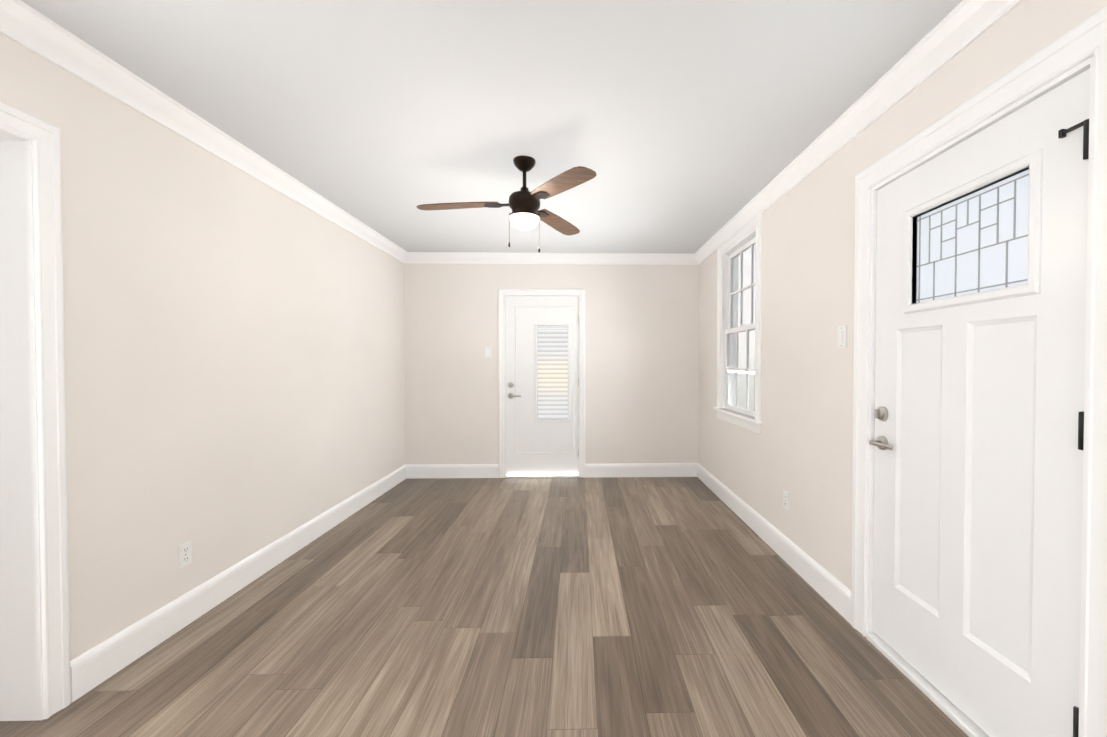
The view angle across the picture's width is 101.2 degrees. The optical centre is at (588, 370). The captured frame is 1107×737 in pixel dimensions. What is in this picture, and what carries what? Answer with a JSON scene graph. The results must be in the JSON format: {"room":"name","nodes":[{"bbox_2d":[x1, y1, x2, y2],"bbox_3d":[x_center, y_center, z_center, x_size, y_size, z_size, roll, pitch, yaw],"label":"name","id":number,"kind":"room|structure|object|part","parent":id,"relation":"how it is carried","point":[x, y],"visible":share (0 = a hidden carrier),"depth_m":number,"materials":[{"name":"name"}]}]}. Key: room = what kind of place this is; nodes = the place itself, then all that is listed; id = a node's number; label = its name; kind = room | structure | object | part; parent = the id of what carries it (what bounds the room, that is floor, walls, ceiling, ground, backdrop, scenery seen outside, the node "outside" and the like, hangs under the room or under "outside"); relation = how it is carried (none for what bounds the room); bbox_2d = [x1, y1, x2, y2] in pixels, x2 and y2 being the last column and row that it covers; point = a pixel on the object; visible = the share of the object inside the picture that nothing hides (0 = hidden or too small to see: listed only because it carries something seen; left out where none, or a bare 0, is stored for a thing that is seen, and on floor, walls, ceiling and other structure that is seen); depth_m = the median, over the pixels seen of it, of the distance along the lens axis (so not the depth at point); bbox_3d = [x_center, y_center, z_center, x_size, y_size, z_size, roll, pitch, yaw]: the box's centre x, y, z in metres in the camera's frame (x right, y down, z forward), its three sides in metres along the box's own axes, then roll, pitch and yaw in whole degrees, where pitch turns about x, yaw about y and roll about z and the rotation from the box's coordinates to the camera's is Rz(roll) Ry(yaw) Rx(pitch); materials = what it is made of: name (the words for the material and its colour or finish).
{"room":"empty living room","nodes":[
{"label":"empty living room","id":0,"kind":"room"},
{"bbox_2d":[0,33,404,660],"bbox_3d":[-2.104,0.008,1.862,0.160,2.560,6.920,0,1,-1],"label":"wall","id":1,"kind":"structure","parent":0,"point":[234,365],"depth_m":2.31,"materials":[{"name":"beige paint"}]},
{"bbox_2d":[0,127,43,720],"bbox_3d":[-2.082,0.234,0.884,0.166,2.140,1.577,0,1,-1],"label":"door","id":2,"kind":"structure","parent":1,"relation":"attached to","point":[21,679],"depth_m":1.65,"materials":[{"name":"white wood"}]},
{"bbox_2d":[0,102,70,718],"bbox_3d":[-2.082,0.200,0.883,0.198,2.208,1.713,0,1,-1],"label":"trim","id":3,"kind":"structure","parent":1,"relation":"attached to","point":[43,136],"depth_m":1.69,"materials":[{"name":"white wood"}]},
{"bbox_2d":[178,540,191,568],"bbox_3d":[-2.030,0.926,2.278,0.008,0.116,0.072,0,1,-1],"label":"electrical outlet","id":4,"kind":"object","parent":1,"relation":"attached to","point":[184,554],"visible":1,"depth_m":2.27,"materials":[{"name":"white plastic"}]},
{"bbox_2d":[0,0,407,262],"bbox_3d":[-1.989,-1.216,1.845,0.072,0.112,6.600,0,1,-1],"label":"crown molding","id":5,"kind":"structure","parent":1,"relation":"attached to","point":[20,22],"depth_m":2.07,"materials":[{"name":"white wood"}]},
{"bbox_2d":[70,465,405,701],"bbox_3d":[-2.052,1.184,3.469,0.017,0.156,3.425,0,1,-1],"label":"baseboard","id":6,"kind":"structure","parent":1,"relation":"attached to","point":[94,667],"depth_m":2.35,"materials":[{"name":"white wood"}]},
{"bbox_2d":[0,477,967,736],"bbox_3d":[-2.814,1.338,1.866,8.640,0.100,6.920,0,1,-1],"label":"floor","id":7,"kind":"structure","parent":0,"point":[576,607],"depth_m":2.15,"materials":[{"name":"brown wood"}]},
{"bbox_2d":[866,633,988,736],"bbox_3d":[1.421,1.275,1.716,0.178,0.030,0.905,0,1,-1],"label":"threshold","id":8,"kind":"object","parent":7,"relation":"on","point":[960,719],"visible":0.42,"depth_m":1.79,"materials":[{"name":"white wood"}]},
{"bbox_2d":[21,0,962,253],"bbox_3d":[-2.814,-1.322,1.824,8.640,0.100,6.920,0,1,-1],"label":"ceiling","id":9,"kind":"structure","parent":0,"point":[686,126],"depth_m":2.08,"materials":[{"name":"white paint"}]},
{"bbox_2d":[416,155,596,251],"bbox_3d":[-0.518,-1.002,2.807,1.090,0.570,1.163,0,1,-1],"label":"fan","id":10,"kind":"object","parent":9,"relation":"hanging from","point":[523,204],"visible":1,"depth_m":2.73,"materials":[{"name":"brown wood"}]},
{"bbox_3d":[-0.396,-1.112,2.784,0.194,0.350,0.194,0,1,-1],"label":"motor","id":11,"kind":"part","parent":10,"relation":"part of","materials":[{"name":"brown metal"}]},
{"bbox_2d":[404,263,698,464],"bbox_3d":[-0.419,-0.047,5.281,3.370,2.560,0.160,0,1,-1],"label":"wall","id":12,"kind":"structure","parent":0,"point":[641,360],"depth_m":5.20,"materials":[{"name":"beige paint"}]},
{"bbox_2d":[406,464,498,478],"bbox_3d":[-1.553,1.157,5.185,1.035,0.156,0.017,0,1,-1],"label":"baseboard","id":13,"kind":"structure","parent":12,"relation":"attached to","point":[429,470],"depth_m":5.18,"materials":[{"name":"white wood"}]},
{"bbox_2d":[485,347,490,356],"bbox_3d":[-1.151,-0.205,5.176,0.072,0.116,0.012,0,1,-1],"label":"light switch","id":14,"kind":"object","parent":12,"relation":"attached to","point":[487,351],"visible":1,"depth_m":5.17,"materials":[{"name":"white plastic"}]},
{"bbox_2d":[498,289,584,477],"bbox_3d":[-0.541,0.151,5.273,0.995,2.165,0.178,0,1,-1],"label":"door frame","id":15,"kind":"structure","parent":12,"relation":"attached to","point":[501,292],"depth_m":5.19,"materials":[{"name":"white wood"}]},
{"bbox_2d":[505,296,578,474],"bbox_3d":[-0.535,0.175,5.210,0.848,2.055,0.102,0,1,-1],"label":"door","id":16,"kind":"structure","parent":12,"relation":"in","point":[534,445],"depth_m":5.21,"materials":[{"name":"white wood"}]},
{"bbox_3d":[-0.520,0.185,5.190,0.819,1.640,0.060,0,1,-1],"label":"far door hardware","id":17,"kind":"part","parent":16,"relation":"part of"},
{"bbox_2d":[537,326,567,418],"bbox_3d":[-0.419,0.029,5.239,0.365,1.088,0.026,0,1,-1],"label":"door blind","id":18,"kind":"object","parent":16,"relation":"attached to","point":[552,372],"depth_m":5.24,"materials":[{"name":"white plastic"}]},
{"bbox_2d":[505,474,578,477],"bbox_3d":[-0.541,1.220,5.291,0.845,0.027,0.175,0,1,-1],"label":"far door threshold sill","id":19,"kind":"structure","parent":12,"relation":"attached to","point":[543,476],"depth_m":5.21,"materials":[{"name":"white"}]},
{"bbox_2d":[408,252,691,264],"bbox_3d":[-0.421,-1.269,5.146,3.180,0.112,0.072,0,1,-1],"label":"crown molding","id":20,"kind":"structure","parent":12,"relation":"attached to","point":[413,257],"depth_m":5.14,"materials":[{"name":"white wood"}]},
{"bbox_2d":[585,463,693,477],"bbox_3d":[0.593,1.156,5.235,1.270,0.156,0.017,0,1,-1],"label":"baseboard","id":21,"kind":"structure","parent":12,"relation":"attached to","point":[623,469],"depth_m":5.23,"materials":[{"name":"white wood"}]},
{"bbox_2d":[698,0,1106,589],"bbox_3d":[1.425,0.007,1.944,0.160,2.560,6.920,0,1,-1],"label":"wall","id":22,"kind":"structure","parent":0,"point":[799,449],"depth_m":2.63,"materials":[{"name":"beige paint"}]},
{"bbox_2d":[713,407,761,423],"bbox_3d":[1.285,0.389,3.977,0.065,0.026,1.090,0,1,-1],"label":"window sill","id":23,"kind":"structure","parent":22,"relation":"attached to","point":[740,416],"depth_m":3.83,"materials":[{"name":"white wood"}]},
{"bbox_2d":[717,213,761,433],"bbox_3d":[1.367,-0.363,3.967,0.180,1.685,1.050,0,1,-1],"label":"window","id":24,"kind":"structure","parent":22,"relation":"in","point":[741,335],"depth_m":4.02,"materials":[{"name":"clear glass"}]},
{"bbox_3d":[1.361,-0.363,3.967,0.068,1.475,0.840,0,1,-1],"label":"right window sashes","id":25,"kind":"part","parent":24,"relation":"part of","materials":[{"name":"white wood"}]},
{"bbox_2d":[694,463,850,623],"bbox_3d":[1.293,1.179,3.773,0.017,0.156,2.975,0,1,-1],"label":"baseboard","id":26,"kind":"structure","parent":22,"relation":"attached to","point":[831,589],"depth_m":2.98,"materials":[{"name":"white wood"}]},
{"bbox_2d":[783,490,788,510],"bbox_3d":[1.315,0.869,3.025,0.008,0.116,0.072,0,1,-1],"label":"electrical outlet","id":27,"kind":"object","parent":22,"relation":"attached to","point":[785,500],"visible":1,"depth_m":3.02,"materials":[{"name":"white plastic"}]},
{"bbox_2d":[838,325,846,347],"bbox_3d":[1.328,-0.175,2.383,0.012,0.116,0.072,0,1,-1],"label":"light switch","id":28,"kind":"object","parent":22,"relation":"attached to","point":[842,336],"visible":1,"depth_m":2.37,"materials":[{"name":"white plastic"}]},
{"bbox_2d":[692,0,1023,264],"bbox_3d":[1.309,-1.217,1.921,0.072,0.112,6.600,0,1,-1],"label":"crown molding","id":29,"kind":"structure","parent":22,"relation":"attached to","point":[956,30],"depth_m":2.00,"materials":[{"name":"white wood"}]},
{"bbox_2d":[851,6,1106,736],"bbox_3d":[1.420,0.166,1.698,0.181,2.250,1.145,0,1,-1],"label":"door frame","id":30,"kind":"structure","parent":22,"relation":"attached to","point":[1083,41],"depth_m":1.28,"materials":[{"name":"white wood"}]},
{"bbox_2d":[869,68,1089,736],"bbox_3d":[1.357,0.206,1.695,0.104,2.085,0.904,0,1,-1],"label":"door","id":31,"kind":"structure","parent":22,"relation":"in","point":[978,504],"depth_m":1.54,"materials":[{"name":"white wood"}]},
{"bbox_3d":[1.327,0.268,2.040,0.059,0.201,0.158,0,1,-1],"label":"right door hardware","id":32,"kind":"part","parent":31,"relation":"part of","materials":[{"name":"silver metal"}]},
{"bbox_2d":[916,169,1028,302],"bbox_3d":[1.387,-0.456,1.657,0.009,0.373,0.506,0,1,-1],"label":"door glass","id":33,"kind":"object","parent":31,"relation":"attached to","point":[976,242],"depth_m":1.62,"materials":[{"name":"clear glass"}]},
{"bbox_3d":[1.365,0.179,1.284,0.019,1.744,0.082,0,1,-1],"label":"right door hinges","id":34,"kind":"part","parent":31,"relation":"part of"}
]}

